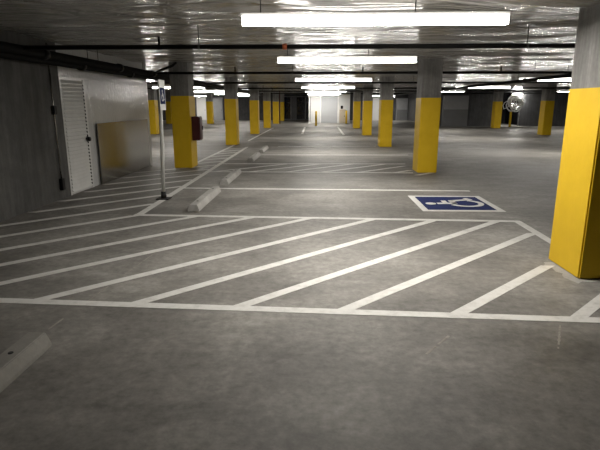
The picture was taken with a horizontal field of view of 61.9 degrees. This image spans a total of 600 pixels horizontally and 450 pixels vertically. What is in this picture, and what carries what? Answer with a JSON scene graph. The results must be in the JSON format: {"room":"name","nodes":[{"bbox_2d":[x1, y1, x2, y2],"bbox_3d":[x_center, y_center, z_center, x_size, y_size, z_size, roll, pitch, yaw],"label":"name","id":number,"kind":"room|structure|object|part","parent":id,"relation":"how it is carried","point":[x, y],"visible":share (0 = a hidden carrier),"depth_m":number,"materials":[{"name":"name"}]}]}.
{"room":"parking garage","nodes":[
{"label":"parking garage","id":0,"kind":"room"},
{"bbox_2d":[0,30,152,221],"bbox_3d":[-4.410,-0.750,4.266,0.300,2.650,18.350,0,14,2],"label":"wall","id":1,"kind":"structure","parent":0,"point":[29,162],"depth_m":8.04,"materials":[{"name":"concrete"}]},
{"bbox_2d":[45,43,65,189],"bbox_3d":[-4.090,-1.773,8.347,0.060,2.400,0.090,0,14,2],"label":"conduit","id":2,"kind":"object","parent":1,"relation":"attached to","point":[53,108],"visible":1,"depth_m":8.38,"materials":[{"name":"metal"}]},
{"bbox_2d":[58,76,94,194],"bbox_3d":[-4.063,-1.646,9.223,0.100,2.060,0.955,0,14,2],"label":"door","id":3,"kind":"structure","parent":1,"relation":"in","point":[72,91],"depth_m":9.17,"materials":[{"name":"white paint"}]},
{"bbox_2d":[97,119,150,183],"bbox_3d":[-3.994,-1.791,11.577,0.010,1.215,3.130,0,14,1],"label":"sheet","id":4,"kind":"object","parent":1,"relation":"attached to","point":[124,149],"visible":1,"depth_m":11.26,"materials":[{"name":"silver metal"}]},
{"bbox_2d":[163,94,407,119],"bbox_3d":[4.721,-11.969,50.628,38.600,2.650,0.300,0,14,2],"label":"wall","id":5,"kind":"structure","parent":0,"point":[243,101],"depth_m":50.68,"materials":[{"name":"concrete"}]},
{"bbox_2d":[196,97,206,119],"bbox_3d":[-10.029,-11.864,50.918,1.070,2.310,0.100,0,14,2],"label":"door","id":6,"kind":"structure","parent":5,"relation":"in","point":[201,111],"depth_m":50.90,"materials":[{"name":"white paint"}]},
{"bbox_2d":[213,97,223,119],"bbox_3d":[-8.380,-11.827,50.871,1.120,2.260,0.100,0,14,2],"label":"door","id":7,"kind":"structure","parent":5,"relation":"in","point":[217,101],"depth_m":50.85,"materials":[{"name":"grey paint"}]},
{"bbox_2d":[372,97,378,119],"bbox_3d":[7.691,-11.702,50.354,0.870,2.260,0.100,0,14,2],"label":"door","id":8,"kind":"structure","parent":5,"relation":"in","point":[375,108],"depth_m":50.36,"materials":[{"name":"white paint"}]},
{"bbox_2d":[0,120,599,449],"bbox_3d":[3.780,-3.884,23.277,38.000,0.200,57.300,0,14,2],"label":"floor","id":9,"kind":"structure","parent":0,"point":[109,378],"depth_m":3.87,"materials":[{"name":"concrete"}]},
{"bbox_2d":[0,332,51,392],"bbox_3d":[-1.803,0.980,2.517,0.182,0.112,1.805,0,14,2],"label":"wheel stop","id":10,"kind":"object","parent":9,"relation":"on","point":[23,353],"visible":1,"depth_m":3.11,"materials":[{"name":"grey concrete"}]},
{"bbox_2d":[47,224,194,329],"bbox_3d":[-1.641,0.378,5.239,0.016,0.002,3.306,2,14,7],"label":"chalk mark","id":11,"kind":"object","parent":9,"relation":"on","point":[194,224],"visible":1,"depth_m":4.85,"materials":[{"name":"grey concrete"}]},
{"bbox_2d":[0,145,247,237],"bbox_3d":[-3.054,-1.485,12.932,1.807,0.004,14.680,0,14,2],"label":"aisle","id":12,"kind":"object","parent":9,"relation":"on","point":[180,188],"visible":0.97,"depth_m":8.70,"materials":[{"name":"white paint"}]},
{"bbox_2d":[147,85,159,133],"bbox_3d":[-8.014,-6.281,27.165,0.458,2.630,0.628,0,14,2],"label":"column","id":13,"kind":"structure","parent":9,"relation":"on","point":[152,93],"depth_m":26.95,"materials":[{"name":"paint"}]},
{"bbox_2d":[156,79,171,199],"bbox_3d":[-2.360,-1.417,8.436,0.220,1.985,0.310,0,14,2],"label":"sign post","id":14,"kind":"object","parent":9,"relation":"on","point":[161,86],"visible":1,"depth_m":8.38,"materials":[{"name":"silver metal"}]},
{"bbox_3d":[-2.332,-1.419,8.435,0.115,1.952,0.060,0,14,2],"label":"post","id":15,"kind":"part","parent":14,"relation":"part of","materials":[{"name":"silver metal"}]},
{"bbox_3d":[-2.276,-2.145,8.257,0.008,0.485,0.310,0,14,2],"label":"sign panel","id":16,"kind":"part","parent":14,"relation":"part of","materials":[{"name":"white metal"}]},
{"bbox_2d":[165,91,171,123],"bbox_3d":[-10.850,-9.739,41.454,0.458,2.630,0.628,0,14,2],"label":"column","id":17,"kind":"structure","parent":9,"relation":"on","point":[167,93],"depth_m":41.15,"materials":[{"name":"paint"}]},
{"bbox_2d":[169,62,197,167],"bbox_3d":[-2.987,-2.817,12.854,0.458,2.630,0.628,0,14,2],"label":"column","id":18,"kind":"structure","parent":9,"relation":"on","point":[181,85],"depth_m":12.60,"materials":[{"name":"paint"}]},
{"bbox_2d":[191,116,202,139],"bbox_3d":[-2.644,-2.499,12.919,0.235,0.600,0.340,0,14,2],"label":"fire extinguisher cabinet","id":19,"kind":"object","parent":18,"relation":"attached to","point":[197,126],"visible":1,"depth_m":12.77,"materials":[{"name":"red metal"}]},
{"bbox_3d":[-2.554,-2.498,12.916,0.015,0.540,0.300,0,14,2],"label":"door","id":20,"kind":"part","parent":19,"relation":"part of","materials":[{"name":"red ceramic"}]},
{"bbox_2d":[188,186,220,211],"bbox_3d":[-1.599,-0.469,8.501,0.182,0.112,1.805,0,14,2],"label":"wheel stop","id":21,"kind":"object","parent":9,"relation":"on","point":[203,200],"visible":1,"depth_m":8.16,"materials":[{"name":"concrete"}]},
{"bbox_2d":[206,92,213,123],"bbox_3d":[-7.451,-9.712,41.345,0.458,2.630,0.628,0,14,2],"label":"column","id":22,"kind":"structure","parent":9,"relation":"on","point":[209,95],"depth_m":41.10,"materials":[{"name":"paint"}]},
{"bbox_2d":[220,169,240,184],"bbox_3d":[-1.514,-1.080,11.026,0.182,0.112,1.805,0,14,2],"label":"wheel stop","id":23,"kind":"object","parent":9,"relation":"on","point":[235,173],"visible":1,"depth_m":10.65,"materials":[{"name":"grey concrete"}]},
{"bbox_2d":[224,77,238,144],"bbox_3d":[-2.742,-4.564,20.071,0.458,2.630,0.628,0,14,2],"label":"column","id":24,"kind":"structure","parent":9,"relation":"on","point":[230,90],"depth_m":19.82,"materials":[{"name":"paint"}]},
{"bbox_2d":[247,152,260,161],"bbox_3d":[-1.376,-2.055,15.058,0.182,0.112,1.805,0,14,2],"label":"wheel stop","id":25,"kind":"object","parent":9,"relation":"on","point":[256,155],"visible":1,"depth_m":14.63,"materials":[{"name":"grey concrete"}]},
{"bbox_2d":[249,85,259,133],"bbox_3d":[-2.492,-6.341,27.415,0.458,2.630,0.628,0,14,2],"label":"column","id":26,"kind":"structure","parent":9,"relation":"on","point":[253,93],"depth_m":27.15,"materials":[{"name":"paint"}]},
{"bbox_2d":[258,145,267,152],"bbox_3d":[-1.287,-2.690,17.680,0.182,0.112,1.805,0,14,2],"label":"wheel stop","id":27,"kind":"object","parent":9,"relation":"on","point":[263,149],"visible":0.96,"depth_m":17.25,"materials":[{"name":"grey concrete"}]},
{"bbox_2d":[263,89,270,127],"bbox_3d":[-2.257,-8.010,34.312,0.458,2.630,0.628,0,14,2],"label":"column","id":28,"kind":"structure","parent":9,"relation":"on","point":[266,95],"depth_m":34.06,"materials":[{"name":"paint"}]},
{"bbox_2d":[273,92,278,123],"bbox_3d":[-2.011,-9.764,41.559,0.458,2.630,0.628,0,14,2],"label":"column","id":29,"kind":"structure","parent":9,"relation":"on","point":[275,96],"depth_m":41.33,"materials":[{"name":"paint"}]},
{"bbox_2d":[279,92,279,123],"bbox_3d":[-1.670,-9.698,41.306,0.100,2.620,0.080,0,14,2],"label":"riser pipe","id":30,"kind":"object","parent":9,"relation":"on","point":[279,92],"visible":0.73,"depth_m":41.29,"materials":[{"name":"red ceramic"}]},
{"bbox_2d":[280,94,284,120],"bbox_3d":[-1.767,-11.504,48.748,0.458,2.630,0.628,0,14,2],"label":"column","id":31,"kind":"structure","parent":9,"relation":"on","point":[282,118],"depth_m":48.45,"materials":[{"name":"paint"}]},
{"bbox_2d":[0,214,599,322],"bbox_3d":[0.354,0.291,5.591,9.024,0.004,3.453,1,14,5],"label":"floor markings","id":32,"kind":"object","parent":9,"relation":"on","point":[582,315],"visible":0.96,"depth_m":4.71,"materials":[{"name":"white paint"}]},
{"bbox_2d":[278,146,336,146],"bbox_3d":[1.047,-3.051,19.403,3.812,0.003,0.110,-1,14,-3],"label":"parking line","id":33,"kind":"object","parent":9,"relation":"on","point":[278,146],"visible":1,"depth_m":19.33,"materials":[{"name":"white paint"}]},
{"bbox_2d":[315,111,316,125],"bbox_3d":[1.205,-7.979,37.455,0.217,1.090,0.217,0,14,2],"label":"bollard","id":34,"kind":"object","parent":9,"relation":"on","point":[315,111],"visible":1,"depth_m":37.39,"materials":[{"name":"yellow metal"}]},
{"bbox_2d":[210,163,430,174],"bbox_3d":[0.556,-1.437,12.733,5.433,0.003,2.291,0,14,2],"label":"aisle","id":35,"kind":"object","parent":9,"relation":"on","point":[223,163],"visible":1,"depth_m":12.55,"materials":[{"name":"white paint"}]},
{"bbox_2d":[184,188,468,190],"bbox_3d":[0.474,-0.684,9.624,5.482,0.003,0.100,1,14,3],"label":"parking line","id":36,"kind":"object","parent":9,"relation":"on","point":[184,188],"visible":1,"depth_m":9.61,"materials":[{"name":"white paint"}]},
{"bbox_2d":[339,109,345,122],"bbox_3d":[3.627,-9.293,42.760,0.520,1.150,0.295,0,14,2],"label":"base cabinet","id":37,"kind":"object","parent":9,"relation":"on","point":[342,112],"visible":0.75,"depth_m":42.62,"materials":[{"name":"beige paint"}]},
{"bbox_3d":[3.623,-9.265,42.644,0.460,1.050,0.015,0,14,2],"label":"door","id":38,"kind":"part","parent":37,"relation":"part of","materials":[{"name":"beige paint"}]},
{"bbox_2d":[353,89,360,127],"bbox_3d":[3.846,-7.906,33.883,0.458,2.630,0.628,0,14,2],"label":"column","id":39,"kind":"structure","parent":9,"relation":"on","point":[356,95],"depth_m":33.62,"materials":[{"name":"paint"}]},
{"bbox_2d":[362,84,372,134],"bbox_3d":[3.523,-6.036,26.152,0.458,2.630,0.628,0,14,2],"label":"column","id":40,"kind":"structure","parent":9,"relation":"on","point":[367,93],"depth_m":25.88,"materials":[{"name":"paint"}]},
{"bbox_2d":[378,76,393,146],"bbox_3d":[3.285,-4.338,19.139,0.458,2.630,0.628,0,14,2],"label":"column","id":41,"kind":"structure","parent":9,"relation":"on","point":[385,122],"depth_m":18.88,"materials":[{"name":"paint"}]},
{"bbox_2d":[396,98,407,119],"bbox_3d":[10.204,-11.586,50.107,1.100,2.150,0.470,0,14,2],"label":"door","id":42,"kind":"structure","parent":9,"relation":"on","point":[401,103],"depth_m":49.90,"materials":[{"name":"grey paint"}]},
{"bbox_3d":[10.197,-11.027,50.011,1.000,0.990,0.020,0,14,2],"label":"door","id":43,"kind":"part","parent":42,"relation":"part of","materials":[{"name":"grey paint"}]},
{"bbox_3d":[10.197,-12.038,49.766,1.000,1.010,0.020,0,14,2],"label":"door","id":44,"kind":"part","parent":42,"relation":"part of","materials":[{"name":"grey paint"}]},
{"bbox_2d":[412,59,442,172],"bbox_3d":[3.040,-2.596,11.941,0.458,2.630,0.628,0,14,2],"label":"column","id":45,"kind":"structure","parent":9,"relation":"on","point":[430,71],"depth_m":11.68,"materials":[{"name":"paint"}]},
{"bbox_2d":[426,335,449,354],"bbox_3d":[0.943,0.818,3.418,0.020,0.002,0.354,11,18,39],"label":"chalk mark","id":46,"kind":"object","parent":9,"relation":"on","point":[447,336],"visible":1,"depth_m":3.42,"materials":[{"name":"grey concrete"}]},
{"bbox_2d":[441,95,468,126],"bbox_3d":[11.285,-8.300,36.422,1.770,2.200,0.530,0,14,2],"label":"locker","id":47,"kind":"object","parent":9,"relation":"on","point":[454,107],"visible":0.98,"depth_m":36.19,"materials":[{"name":"grey metal"}]},
{"bbox_3d":[11.277,-7.771,36.298,1.730,1.170,0.020,0,14,2],"label":"door","id":48,"kind":"part","parent":47,"relation":"part of","materials":[{"name":"grey paint"}]},
{"bbox_3d":[11.277,-8.824,36.038,1.730,0.960,0.030,0,14,2],"label":"door","id":49,"kind":"part","parent":47,"relation":"part of","materials":[{"name":"grey paint"}]},
{"bbox_2d":[408,196,505,211],"bbox_3d":[2.541,-0.366,8.303,1.260,0.005,1.330,0,14,2],"label":"accessible parking symbol","id":50,"kind":"object","parent":9,"relation":"on","point":[425,203],"visible":1,"depth_m":8.18,"materials":[{"name":"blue paint"}]},
{"bbox_2d":[491,89,503,127],"bbox_3d":[13.356,-7.903,33.869,0.458,2.630,0.628,0,14,2],"label":"column","id":51,"kind":"structure","parent":9,"relation":"on","point":[498,96],"depth_m":33.67,"materials":[{"name":"paint"}]},
{"bbox_2d":[508,111,511,126],"bbox_3d":[14.861,-7.473,35.363,0.217,1.090,0.217,0,14,2],"label":"bollard","id":52,"kind":"object","parent":9,"relation":"on","point":[510,114],"visible":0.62,"depth_m":35.31,"materials":[{"name":"yellow metal"}]},
{"bbox_2d":[537,84,556,134],"bbox_3d":[13.022,-6.094,26.392,0.458,2.630,0.628,0,14,2],"label":"column","id":53,"kind":"structure","parent":9,"relation":"on","point":[548,95],"depth_m":26.19,"materials":[{"name":"paint"}]},
{"bbox_2d":[557,325,560,348],"bbox_3d":[1.835,0.789,3.540,0.021,0.002,0.414,7,15,28],"label":"chalk mark","id":54,"kind":"object","parent":9,"relation":"on","point":[559,332],"visible":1,"depth_m":3.53,"materials":[{"name":"grey concrete"}]},
{"bbox_2d":[544,262,599,282],"bbox_3d":[2.763,0.464,4.878,0.572,0.001,0.658,0,14,2],"label":"smear","id":55,"kind":"object","parent":9,"relation":"on","point":[557,268],"visible":0.95,"depth_m":4.80,"materials":[{"name":"concrete"}]},
{"bbox_2d":[549,3,599,278],"bbox_3d":[2.848,-0.840,4.682,0.458,2.630,0.628,0,14,2],"label":"column","id":56,"kind":"structure","parent":9,"relation":"on","point":[575,237],"depth_m":4.66,"materials":[{"name":"paint"}]},
{"bbox_2d":[0,0,599,93],"bbox_3d":[3.780,-6.452,22.656,38.000,0.182,57.300,0,14,2],"label":"ceiling","id":57,"kind":"structure","parent":0,"point":[64,22],"depth_m":7.34,"materials":[{"name":"concrete"}]},
{"bbox_2d":[0,41,262,94],"bbox_3d":[-3.258,-6.243,22.277,0.158,0.384,42.000,0,14,2],"label":"pipe","id":58,"kind":"object","parent":57,"relation":"hanging from","point":[4,46],"visible":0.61,"depth_m":8.45,"materials":[{"name":"black metal"}]},
{"bbox_2d":[152,62,176,73],"bbox_3d":[-3.264,-3.783,12.032,0.614,0.311,0.099,-7,15,-27],"label":"pipe","id":59,"kind":"object","parent":58,"relation":"attached to","point":[174,63],"visible":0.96,"depth_m":12.03,"materials":[{"name":"black metal"}]},
{"bbox_2d":[0,51,262,95],"bbox_3d":[-3.448,-6.217,22.290,0.166,0.441,42.000,0,14,2],"label":"drain pipe","id":60,"kind":"object","parent":57,"relation":"hanging from","point":[6,55],"visible":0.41,"depth_m":8.76,"materials":[{"name":"black metal"}]},
{"bbox_2d":[147,82,169,83],"bbox_3d":[-8.584,-5.255,18.065,9.600,0.323,0.076,0,14,2],"label":"pipe","id":61,"kind":"object","parent":57,"relation":"hanging from","point":[147,82],"visible":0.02,"depth_m":17.96,"materials":[{"name":"black metal"}]},
{"bbox_2d":[152,86,203,87],"bbox_3d":[-5.727,-6.583,23.514,2.470,0.305,0.100,0,14,2],"label":"strip light","id":62,"kind":"object","parent":57,"relation":"hanging from","point":[152,86],"visible":0.29,"depth_m":23.51,"materials":[{"name":"white plastic"}]},
{"bbox_2d":[147,88,210,88],"bbox_3d":[-8.373,-6.759,24.282,9.600,0.323,0.076,0,14,2],"label":"pipe","id":63,"kind":"object","parent":57,"relation":"hanging from","point":[147,88],"visible":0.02,"depth_m":24.18,"materials":[{"name":"metal"}]},
{"bbox_2d":[194,89,223,91],"bbox_3d":[-5.486,-8.299,30.605,2.470,0.305,0.100,0,14,2],"label":"strip light","id":64,"kind":"object","parent":57,"relation":"hanging from","point":[216,90],"visible":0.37,"depth_m":30.59,"materials":[{"name":"white plastic"}]},
{"bbox_2d":[194,91,223,91],"bbox_3d":[-5.486,-8.187,30.632,2.440,0.075,0.100,0,14,2],"label":"diffuser","id":65,"kind":"object","parent":64,"relation":"attached to","point":[194,91],"depth_m":30.59,"materials":[{"name":"white plastic"}]},
{"bbox_2d":[23,23,574,49],"bbox_3d":[4.262,-2.437,6.420,15.930,0.323,0.076,0,14,2],"label":"pipe","id":66,"kind":"object","parent":57,"relation":"hanging from","point":[527,45],"visible":0.98,"depth_m":6.56,"materials":[{"name":"black metal"}]},
{"bbox_2d":[302,84,354,87],"bbox_3d":[1.319,-6.528,23.288,2.470,0.305,0.100,0,14,2],"label":"strip light","id":67,"kind":"object","parent":57,"relation":"hanging from","point":[336,86],"visible":0.76,"depth_m":23.27,"materials":[{"name":"white plastic"}]},
{"bbox_2d":[302,86,354,87],"bbox_3d":[1.319,-6.416,23.314,2.440,0.075,0.100,0,14,2],"label":"diffuser","id":68,"kind":"object","parent":67,"relation":"attached to","point":[302,86],"depth_m":23.27,"materials":[{"name":"white plastic"}]},
{"bbox_2d":[295,74,371,80],"bbox_3d":[1.073,-4.774,16.041,2.470,0.305,0.100,0,14,2],"label":"strip light","id":69,"kind":"object","parent":57,"relation":"hanging from","point":[296,79],"visible":0.83,"depth_m":16.02,"materials":[{"name":"white plastic"}]},
{"bbox_2d":[295,79,371,80],"bbox_3d":[1.073,-4.663,16.068,2.440,0.075,0.100,0,14,2],"label":"diffuser","id":70,"kind":"object","parent":69,"relation":"attached to","point":[295,79],"depth_m":16.02,"materials":[{"name":"white plastic"}]},
{"bbox_2d":[277,49,416,62],"bbox_3d":[0.828,-3.030,8.833,2.470,0.305,0.100,0,14,2],"label":"strip light","id":71,"kind":"object","parent":57,"relation":"hanging from","point":[281,59],"visible":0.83,"depth_m":8.82,"materials":[{"name":"white plastic"}]},
{"bbox_2d":[278,58,416,62],"bbox_3d":[0.828,-2.918,8.860,2.440,0.075,0.100,0,14,2],"label":"diffuser","id":72,"kind":"object","parent":71,"relation":"attached to","point":[280,60],"depth_m":8.82,"materials":[{"name":"white plastic"}]},
{"bbox_2d":[157,63,571,74],"bbox_3d":[8.449,-3.749,11.838,23.930,0.321,0.072,0,14,2],"label":"pipe","id":73,"kind":"object","parent":57,"relation":"hanging from","point":[362,71],"visible":0.84,"depth_m":12.06,"materials":[{"name":"black metal"}]},
{"bbox_2d":[240,0,510,25],"bbox_3d":[0.684,-2.007,4.607,2.470,0.305,0.100,0,14,2],"label":"strip light","id":74,"kind":"object","parent":57,"relation":"hanging from","point":[475,17],"visible":1,"depth_m":4.59,"materials":[{"name":"white plastic"}]},
{"bbox_2d":[242,14,509,25],"bbox_3d":[0.684,-1.896,4.634,2.440,0.075,0.100,0,14,2],"label":"diffuser","id":75,"kind":"object","parent":74,"relation":"attached to","point":[247,19],"depth_m":4.59,"materials":[{"name":"white plastic"}]},
{"bbox_2d":[207,76,570,83],"bbox_3d":[8.642,-5.122,17.511,23.930,0.321,0.072,0,14,2],"label":"pipe","id":76,"kind":"object","parent":57,"relation":"hanging from","point":[244,82],"visible":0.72,"depth_m":17.75,"materials":[{"name":"black metal"}]},
{"bbox_2d":[238,87,569,88],"bbox_3d":[8.853,-6.625,23.729,23.930,0.325,0.080,0,14,2],"label":"pipe","id":77,"kind":"object","parent":57,"relation":"hanging from","point":[296,87],"visible":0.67,"depth_m":23.85,"materials":[{"name":"black metal"}]},
{"bbox_2d":[259,90,568,91],"bbox_3d":[9.031,-7.893,28.974,23.930,0.327,0.084,0,14,2],"label":"pipe","id":78,"kind":"object","parent":57,"relation":"hanging from","point":[259,90],"visible":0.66,"depth_m":29.07,"materials":[{"name":"metal"}]},
{"bbox_2d":[261,92,568,93],"bbox_3d":[9.229,-9.301,34.804,23.930,0.333,0.096,0,14,2],"label":"pipe","id":79,"kind":"object","parent":57,"relation":"hanging from","point":[462,92],"visible":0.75,"depth_m":34.72,"materials":[{"name":"metal"}]},
{"bbox_2d":[456,86,509,87],"bbox_3d":[8.445,-6.473,23.059,2.470,0.305,0.100,0,14,2],"label":"strip light","id":80,"kind":"object","parent":57,"relation":"hanging from","point":[456,86],"visible":0.62,"depth_m":23.02,"materials":[{"name":"white plastic"}]},
{"bbox_2d":[397,64,571,94],"bbox_3d":[6.704,-6.483,23.373,0.124,0.432,26.900,0,14,2],"label":"pipe","id":81,"kind":"object","parent":57,"relation":"hanging from","point":[524,80],"visible":0.63,"depth_m":14.80,"materials":[{"name":"black metal"}]},
{"bbox_2d":[519,75,570,80],"bbox_3d":[8.199,-4.719,15.812,2.470,0.305,0.100,0,14,2],"label":"strip light","id":82,"kind":"object","parent":57,"relation":"hanging from","point":[569,78],"visible":0.34,"depth_m":15.80,"materials":[{"name":"white plastic"}]},
{"bbox_2d":[519,78,570,80],"bbox_3d":[8.199,-4.607,15.839,2.440,0.075,0.100,0,14,2],"label":"diffuser","id":83,"kind":"object","parent":82,"relation":"attached to","point":[560,79],"depth_m":15.80,"materials":[{"name":"white plastic"}]},
{"bbox_2d":[310,92,349,122],"bbox_3d":[2.715,-11.003,46.657,3.380,2.640,8.000,0,14,2],"label":"wall","id":84,"kind":"structure","parent":0,"point":[344,99],"depth_m":42.73,"materials":[{"name":"white paint"}]},
{"bbox_2d":[284,96,308,119],"bbox_3d":[-0.285,-11.832,50.574,3.000,2.310,0.120,0,14,2],"label":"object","id":85,"kind":"structure","parent":84,"relation":"in","point":[295,107],"depth_m":50.57,"materials":[{"name":"grey paint"}]},
{"bbox_3d":[-0.565,-11.826,50.569,0.480,2.160,0.030,0,14,2],"label":"blind panel","id":86,"kind":"part","parent":85,"relation":"part of","materials":[{"name":"grey paint"}]},
{"bbox_2d":[320,95,338,122],"bbox_3d":[2.514,-9.920,42.842,1.560,2.330,0.115,0,14,2],"label":"door","id":87,"kind":"structure","parent":84,"relation":"in","point":[329,104],"depth_m":42.83,"materials":[{"name":"grey paint"}]},
{"bbox_2d":[407,92,568,125],"bbox_3d":[17.028,-10.191,43.279,12.900,2.650,14.000,0,14,2],"label":"wall","id":88,"kind":"structure","parent":0,"point":[480,105],"depth_m":36.58,"materials":[{"name":"concrete"}]},
{"bbox_2d":[503,94,523,111],"bbox_3d":[15.421,-8.895,36.151,1.425,1.435,0.518,0,14,2],"label":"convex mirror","id":89,"kind":"object","parent":88,"relation":"hanging from","point":[514,97],"visible":1,"depth_m":36.03,"materials":[{"name":"silver metal"}]},
{"bbox_2d":[501,94,519,124],"bbox_3d":[15.491,-9.147,39.286,3.300,2.500,4.950,0,14,2],"label":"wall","id":90,"kind":"structure","parent":0,"point":[505,113],"depth_m":41.22,"materials":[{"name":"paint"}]}
]}

